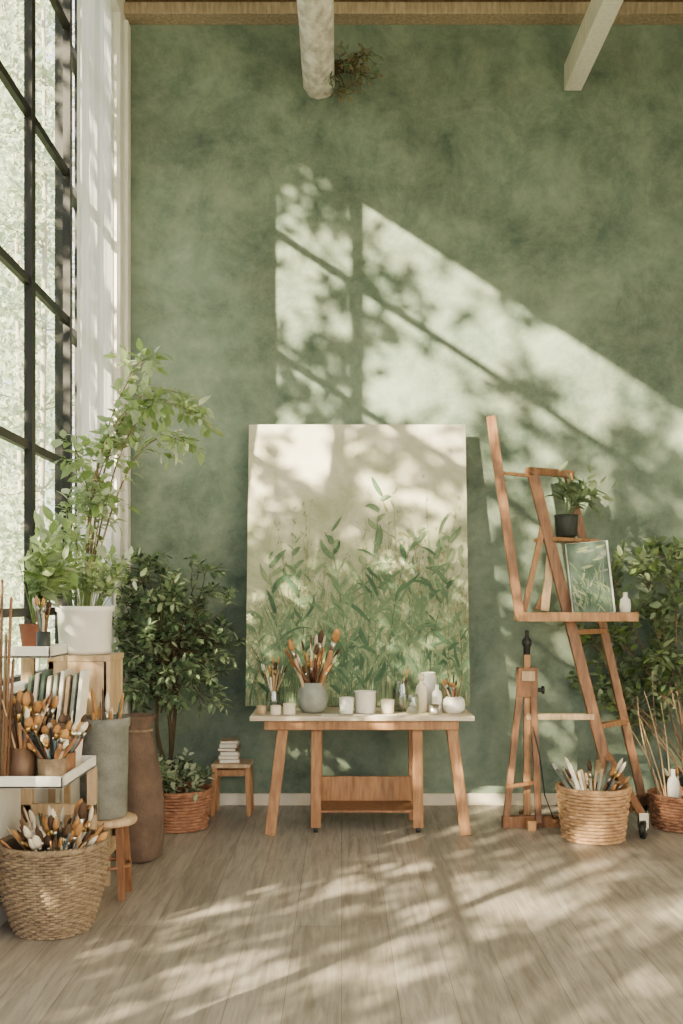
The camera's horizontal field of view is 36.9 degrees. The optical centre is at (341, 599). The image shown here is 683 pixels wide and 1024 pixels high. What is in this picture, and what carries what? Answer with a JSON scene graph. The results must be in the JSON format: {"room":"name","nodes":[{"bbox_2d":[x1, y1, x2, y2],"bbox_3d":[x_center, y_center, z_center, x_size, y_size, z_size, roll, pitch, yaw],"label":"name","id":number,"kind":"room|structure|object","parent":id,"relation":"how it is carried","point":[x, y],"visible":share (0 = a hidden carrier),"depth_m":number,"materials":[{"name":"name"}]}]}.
{"room":"art studio","nodes":[
{"label":"art studio","id":0,"kind":"room"},
{"bbox_2d":[0,0,125,926],"bbox_3d":[-1.560,-1.350,3.000,0.200,5.500,8.000,0,0,0],"label":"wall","id":1,"kind":"structure","parent":0,"point":[10,799],"depth_m":6.76,"materials":[{"name":"white paint"}]},
{"bbox_2d":[2,681,27,694],"bbox_3d":[-1.435,0.385,4.800,0.070,0.030,1.800,0,0,0],"label":"trim","id":2,"kind":"structure","parent":1,"relation":"attached to","point":[21,685],"depth_m":4.48,"materials":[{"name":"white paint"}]},
{"bbox_2d":[0,0,71,685],"bbox_3d":[-1.540,-1.365,2.393,0.040,5.030,6.785,0,0,0],"label":"window","id":3,"kind":"structure","parent":1,"relation":"in","point":[26,104],"depth_m":5.04,"materials":[{"name":"clear glass"}]},
{"bbox_2d":[55,0,76,643],"bbox_3d":[-1.595,-1.489,6.285,0.070,4.782,0.930,0,0,0],"label":"window","id":4,"kind":"structure","parent":1,"relation":"in","point":[58,28],"depth_m":5.82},
{"bbox_2d":[77,0,112,651],"bbox_3d":[-1.500,-1.405,6.275,0.022,4.910,0.930,0,0,0],"label":"sheer curtain","id":5,"kind":"object","parent":1,"relation":"hanging from","point":[94,17],"visible":0.52,"depth_m":6.17,"materials":[{"name":"white fabric"}]},
{"bbox_2d":[124,20,130,713],"bbox_3d":[-1.448,-1.250,6.925,0.025,5.300,0.090,0,0,0],"label":"trim","id":6,"kind":"structure","parent":1,"relation":"attached to","point":[127,29],"depth_m":6.88,"materials":[{"name":"white paint"}]},
{"bbox_2d":[0,805,682,1023],"bbox_3d":[0.820,1.460,3.100,4.960,0.120,8.200,0,0,0],"label":"floor","id":7,"kind":"structure","parent":0,"point":[364,918],"depth_m":4.33,"materials":[{"name":"brown wood"}]},
{"bbox_2d":[0,644,96,831],"bbox_3d":[-1.290,0.800,4.410,0.340,1.200,0.580,0,0,0],"label":"storage shelf","id":8,"kind":"object","parent":7,"relation":"on","point":[27,784],"visible":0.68,"depth_m":4.55,"materials":[{"name":"paint"}]},
{"bbox_2d":[0,579,14,775],"bbox_3d":[-1.372,0.289,4.148,0.097,0.910,0.020,0,0,0],"label":"wooden dowel","id":9,"kind":"object","parent":8,"relation":"on","point":[5,728],"visible":1,"depth_m":4.14,"materials":[{"name":"brown wood"}]},
{"bbox_2d":[2,690,52,775],"bbox_3d":[-1.313,0.558,4.242,0.216,0.379,0.284,0,0,0],"label":"jar","id":10,"kind":"object","parent":8,"relation":"on","point":[23,760],"visible":0.68,"depth_m":4.18,"materials":[{"name":"brown wood"}]},
{"bbox_2d":[9,690,58,775],"bbox_3d":[-1.321,0.570,4.345,0.198,0.355,0.204,0,0,28],"label":"jar","id":11,"kind":"object","parent":8,"relation":"on","point":[37,706],"visible":0.2,"depth_m":4.33,"materials":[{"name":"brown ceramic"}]},
{"bbox_2d":[32,596,51,645],"bbox_3d":[-1.295,0.108,4.447,0.082,0.257,0.094,0,0,25],"label":"jar","id":12,"kind":"object","parent":8,"relation":"on","point":[43,637],"visible":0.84,"depth_m":4.43,"materials":[{"name":"grey metal"}]},
{"bbox_2d":[19,713,87,775],"bbox_3d":[-1.193,0.608,4.208,0.294,0.278,0.227,0,0,0],"label":"jar","id":13,"kind":"object","parent":8,"relation":"on","point":[51,748],"visible":0.91,"depth_m":4.17,"materials":[{"name":"wood"}]},
{"bbox_2d":[17,504,100,645],"bbox_3d":[-1.278,-0.094,4.586,0.328,0.662,0.450,0,0,14],"label":"potted plant","id":14,"kind":"object","parent":8,"relation":"on","point":[44,573],"visible":0.84,"depth_m":4.54,"materials":[{"name":"plant"}]},
{"bbox_2d":[27,669,90,766],"bbox_3d":[-1.278,0.528,4.575,0.283,0.433,0.130,0,0,0],"label":"boards","id":15,"kind":"object","parent":8,"relation":"on","point":[71,690],"visible":0.38,"depth_m":4.52,"materials":[{"name":"paper"}]},
{"bbox_2d":[49,710,90,772],"bbox_3d":[-1.190,0.613,4.378,0.220,0.269,0.192,0,0,-34],"label":"jar","id":16,"kind":"object","parent":8,"relation":"on","point":[71,755],"visible":0.11,"depth_m":4.35,"materials":[{"name":"red wood"}]},
{"bbox_2d":[0,798,108,940],"bbox_3d":[-1.228,1.121,4.357,0.466,0.555,0.467,0,0,0],"label":"basket","id":17,"kind":"object","parent":7,"relation":"on","point":[53,878],"visible":1,"depth_m":4.20,"materials":[{"name":"wicker"}]},
{"bbox_2d":[47,652,123,885],"bbox_3d":[-1.285,0.836,5.160,0.310,1.128,0.320,0,0,0],"label":"wooden plant stand","id":18,"kind":"object","parent":7,"relation":"on","point":[106,672],"visible":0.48,"depth_m":5.01,"materials":[{"name":"brown wood"}]},
{"bbox_2d":[50,338,224,654],"bbox_3d":[-1.068,-0.513,5.032,0.961,1.566,0.604,0,0,24],"label":"potted plant","id":19,"kind":"object","parent":18,"relation":"on","point":[86,629],"visible":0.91,"depth_m":5.03,"materials":[{"name":"green plant"}]},
{"bbox_2d":[97,812,136,900],"bbox_3d":[-1.100,1.213,4.850,0.260,0.376,0.260,0,0,0],"label":"round stool","id":20,"kind":"object","parent":7,"relation":"on","point":[123,855],"visible":0.48,"depth_m":4.77,"materials":[{"name":"brown wood"}]},
{"bbox_2d":[80,687,129,820],"bbox_3d":[-1.125,0.720,4.850,0.244,0.608,0.244,0,0,0],"label":"vase","id":21,"kind":"object","parent":20,"relation":"on","point":[107,739],"visible":0.93,"depth_m":4.76,"materials":[{"name":"grey ceramic"}]},
{"bbox_2d":[112,713,164,863],"bbox_3d":[-1.095,1.010,5.519,0.285,0.780,0.288,0,0,0],"label":"floor vase","id":22,"kind":"object","parent":7,"relation":"on","point":[145,786],"visible":0.66,"depth_m":5.43,"materials":[{"name":"ceramic"}]},
{"bbox_2d":[111,547,249,780],"bbox_3d":[-0.995,0.527,6.483,0.848,1.745,0.906,0,0,0],"label":"potted ficus","id":23,"kind":"object","parent":7,"relation":"on","point":[155,627],"visible":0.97,"depth_m":6.46,"materials":[{"name":"plant"}]},
{"bbox_2d":[157,747,214,833],"bbox_3d":[-1.048,1.161,6.323,0.546,0.475,0.574,0,0,-17],"label":"potted plant","id":24,"kind":"object","parent":7,"relation":"on","point":[187,804],"visible":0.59,"depth_m":6.17,"materials":[{"name":"green plant"}]},
{"bbox_2d":[210,759,253,816],"bbox_3d":[-0.715,1.230,6.720,0.266,0.340,0.240,0,0,0],"label":"stool","id":25,"kind":"object","parent":7,"relation":"on","point":[244,768],"visible":0.96,"depth_m":6.62,"materials":[{"name":"brown wood"}]},
{"bbox_2d":[218,738,240,762],"bbox_3d":[-0.735,0.987,6.719,0.147,0.145,0.176,0,0,0],"label":"book stack","id":26,"kind":"object","parent":25,"relation":"on","point":[229,748],"visible":1,"depth_m":6.64,"materials":[{"name":"white paper"}]},
{"bbox_2d":[250,706,474,835],"bbox_3d":[0.122,1.047,6.385,1.335,0.715,0.630,0,0,0],"label":"work table","id":27,"kind":"object","parent":7,"relation":"on","point":[329,794],"visible":0.93,"depth_m":6.14,"materials":[{"name":"orange wood"}]},
{"bbox_2d":[256,705,265,713],"bbox_3d":[-0.485,0.664,6.200,0.060,0.050,0.060,0,0,0],"label":"wooden cup","id":28,"kind":"object","parent":27,"relation":"on","point":[260,709],"visible":1,"depth_m":6.17,"materials":[{"name":"brown wood"}]},
{"bbox_2d":[260,656,286,709],"bbox_3d":[-0.421,0.517,6.357,0.165,0.343,0.130,0,0,0],"label":"jar","id":29,"kind":"object","parent":27,"relation":"on","point":[273,675],"visible":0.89,"depth_m":6.35,"materials":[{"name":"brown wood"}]},
{"bbox_2d":[271,705,280,714],"bbox_3d":[-0.395,0.661,6.160,0.064,0.055,0.064,0,0,0],"label":"candle tin","id":30,"kind":"object","parent":27,"relation":"on","point":[275,709],"visible":1,"depth_m":6.13,"materials":[{"name":"ceramic"}]},
{"bbox_2d":[283,703,294,714],"bbox_3d":[-0.315,0.655,6.160,0.076,0.068,0.076,0,0,0],"label":"candle tin","id":31,"kind":"object","parent":27,"relation":"on","point":[288,708],"visible":1,"depth_m":6.13,"materials":[{"name":"white ceramic"}]},
{"bbox_2d":[285,628,342,712],"bbox_3d":[-0.172,0.430,6.279,0.364,0.518,0.387,0,0,0],"label":"pot","id":32,"kind":"object","parent":27,"relation":"on","point":[312,697],"visible":1,"depth_m":6.22,"materials":[{"name":"grey ceramic"}]},
{"bbox_2d":[295,708,396,715],"bbox_3d":[-0.012,0.688,6.304,0.687,0.002,0.456,0,0,0],"label":"paper sheets","id":33,"kind":"object","parent":27,"relation":"on","point":[295,708],"visible":0.57,"depth_m":6.14,"materials":[{"name":"white paper"}]},
{"bbox_2d":[339,697,353,713],"bbox_3d":[0.030,0.639,6.200,0.088,0.100,0.088,0,0,0],"label":"cup","id":34,"kind":"object","parent":27,"relation":"on","point":[346,704],"visible":1,"depth_m":6.17,"materials":[{"name":"white ceramic"}]},
{"bbox_2d":[245,425,469,705],"bbox_3d":[0.105,-0.244,6.743,1.450,1.865,0.309,0,0,0],"label":"painting","id":35,"kind":"object","parent":27,"relation":"on","point":[360,531],"visible":0.89,"depth_m":6.74,"materials":[{"name":"fabric"}]},
{"bbox_2d":[354,690,375,713],"bbox_3d":[0.145,0.623,6.270,0.134,0.132,0.134,0,0,0],"label":"cup","id":36,"kind":"object","parent":27,"relation":"on","point":[365,700],"visible":1,"depth_m":6.22,"materials":[{"name":"white ceramic"}]},
{"bbox_2d":[381,699,393,713],"bbox_3d":[0.280,0.646,6.220,0.082,0.085,0.082,0,0,0],"label":"cup","id":37,"kind":"object","parent":27,"relation":"on","point":[387,705],"visible":1,"depth_m":6.19,"materials":[{"name":"white ceramic"}]},
{"bbox_2d":[393,668,409,708],"bbox_3d":[0.375,0.554,6.380,0.114,0.269,0.114,0,0,0],"label":"glass jar","id":38,"kind":"object","parent":27,"relation":"on","point":[402,696],"visible":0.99,"depth_m":6.37,"materials":[{"name":"clear glass"}]},
{"bbox_2d":[416,674,426,712],"bbox_3d":[0.490,0.571,6.290,0.070,0.236,0.070,0,0,0],"label":"paint bottle","id":39,"kind":"object","parent":27,"relation":"on","point":[421,690],"visible":0.99,"depth_m":6.26,"materials":[{"name":"beige plastic"}]},
{"bbox_2d":[420,672,435,710],"bbox_3d":[0.540,0.572,6.420,0.110,0.235,0.110,0,0,0],"label":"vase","id":40,"kind":"object","parent":27,"relation":"on","point":[429,677],"visible":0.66,"depth_m":6.37,"materials":[{"name":"white ceramic"}]},
{"bbox_2d":[428,704,438,714],"bbox_3d":[0.555,0.659,6.160,0.068,0.060,0.068,0,0,0],"label":"tin","id":41,"kind":"object","parent":27,"relation":"on","point":[433,709],"visible":1,"depth_m":6.13,"materials":[{"name":"metal"}]},
{"bbox_2d":[432,685,441,712],"bbox_3d":[0.585,0.604,6.270,0.062,0.171,0.062,0,0,0],"label":"paint bottle","id":42,"kind":"object","parent":27,"relation":"on","point":[436,695],"visible":0.8,"depth_m":6.25,"materials":[{"name":"white plastic"}]},
{"bbox_2d":[442,672,464,713],"bbox_3d":[0.685,0.565,6.249,0.140,0.248,0.195,0,0,0],"label":"vase","id":43,"kind":"object","parent":27,"relation":"on","point":[452,704],"visible":1,"depth_m":6.20,"materials":[{"name":"white ceramic"}]},
{"bbox_2d":[486,415,649,838],"bbox_3d":[1.442,0.128,6.425,0.976,2.544,0.679,0,0,21],"label":"easel","id":44,"kind":"object","parent":7,"relation":"on","point":[527,688],"visible":0.76,"depth_m":6.34,"materials":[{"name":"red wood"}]},
{"bbox_2d":[544,461,616,537],"bbox_3d":[1.504,-0.643,6.550,0.356,0.497,0.425,0,0,-44],"label":"potted plant","id":45,"kind":"object","parent":44,"relation":"on","point":[566,524],"visible":0.94,"depth_m":6.52,"materials":[{"name":"green plant"}]},
{"bbox_2d":[565,540,615,611],"bbox_3d":[1.531,-0.135,6.303,0.298,0.466,0.074,0,0,0],"label":"canvas painting","id":46,"kind":"object","parent":44,"relation":"on","point":[588,563],"visible":0.99,"depth_m":6.29,"materials":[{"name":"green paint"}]},
{"bbox_2d":[619,592,630,611],"bbox_3d":[1.745,0.025,6.300,0.068,0.146,0.067,0,0,0],"label":"paint bottle","id":47,"kind":"object","parent":44,"relation":"on","point":[625,605],"visible":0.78,"depth_m":6.28,"materials":[{"name":"plastic"}]},
{"bbox_2d":[552,757,631,845],"bbox_3d":[1.471,1.156,5.995,0.437,0.485,0.462,0,0,36],"label":"basket","id":48,"kind":"object","parent":7,"relation":"on","point":[595,811],"visible":1,"depth_m":5.86,"materials":[{"name":"brown wicker"}]},
{"bbox_2d":[557,535,682,786],"bbox_3d":[2.040,0.332,6.679,1.211,2.136,0.572,0,0,0],"label":"potted shrub","id":49,"kind":"object","parent":7,"relation":"on","point":[662,660],"visible":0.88,"depth_m":6.77,"materials":[{"name":"green plant"}]},
{"bbox_2d":[630,679,682,832],"bbox_3d":[2.083,0.924,6.289,0.466,0.948,0.426,0,0,-34],"label":"basket","id":50,"kind":"object","parent":7,"relation":"on","point":[665,802],"visible":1,"depth_m":6.23,"materials":[{"name":"wicker"}]},
{"bbox_2d":[130,25,682,792],"bbox_3d":[0.820,-1.350,7.100,4.960,5.500,0.200,0,0,0],"label":"wall","id":51,"kind":"structure","parent":0,"point":[466,238],"depth_m":7.00,"materials":[{"name":"green paint"}]},
{"bbox_2d":[297,0,334,98],"bbox_3d":[-0.155,-3.531,3.000,0.224,0.225,8.000,0,0,0],"label":"log beam","id":52,"kind":"structure","parent":51,"relation":"attached to","point":[315,17],"depth_m":6.35,"materials":[{"name":"beige wood"}]},
{"bbox_2d":[323,40,383,102],"bbox_3d":[0.074,-3.517,6.787,0.431,0.449,0.282,0,0,0],"label":"sprig","id":53,"kind":"object","parent":52,"relation":"attached to","point":[352,60],"visible":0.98,"depth_m":6.80,"materials":[{"name":"green plant"}]},
{"bbox_2d":[124,0,682,24],"bbox_3d":[0.820,-4.015,6.930,4.560,0.170,0.140,0,0,0],"label":"ceiling beam","id":54,"kind":"structure","parent":51,"relation":"attached to","point":[137,12],"depth_m":6.87,"materials":[{"name":"brown wood"}]},
{"bbox_2d":[219,793,636,804],"bbox_3d":[0.820,1.360,6.987,4.560,0.080,0.025,0,0,0],"label":"baseboard","id":55,"kind":"structure","parent":51,"relation":"attached to","point":[225,798],"depth_m":6.97,"materials":[{"name":"white wood"}]},
{"label":"outside","id":56,"kind":"structure","parent":0,"visible":0},
{"bbox_2d":[2,630,54,677],"bbox_3d":[0.000,1.750,0.000,120.000,0.100,120.000,0,0,0],"label":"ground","id":57,"kind":"structure","parent":56,"point":[53,630],"depth_m":25.79,"materials":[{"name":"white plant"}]},
{"bbox_2d":[0,0,73,675],"bbox_3d":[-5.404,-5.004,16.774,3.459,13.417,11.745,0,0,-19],"label":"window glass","id":58,"kind":"object","parent":57,"relation":"on","point":[12,53],"visible":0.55,"depth_m":13.28,"materials":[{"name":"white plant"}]},
{"bbox_3d":[0.820,-3.780,-0.925,4.560,0.240,0.150,0,0,0],"label":"ceiling beam","id":59,"kind":"structure","parent":0,"visible":0},
{"bbox_2d":[564,0,623,90],"bbox_3d":[1.580,-3.570,3.000,0.120,0.180,8.000,0,0,0],"label":"ceiling beam","id":60,"kind":"structure","parent":59,"relation":"attached to","point":[600,15],"depth_m":6.44,"materials":[{"name":"white wood"}]}
]}

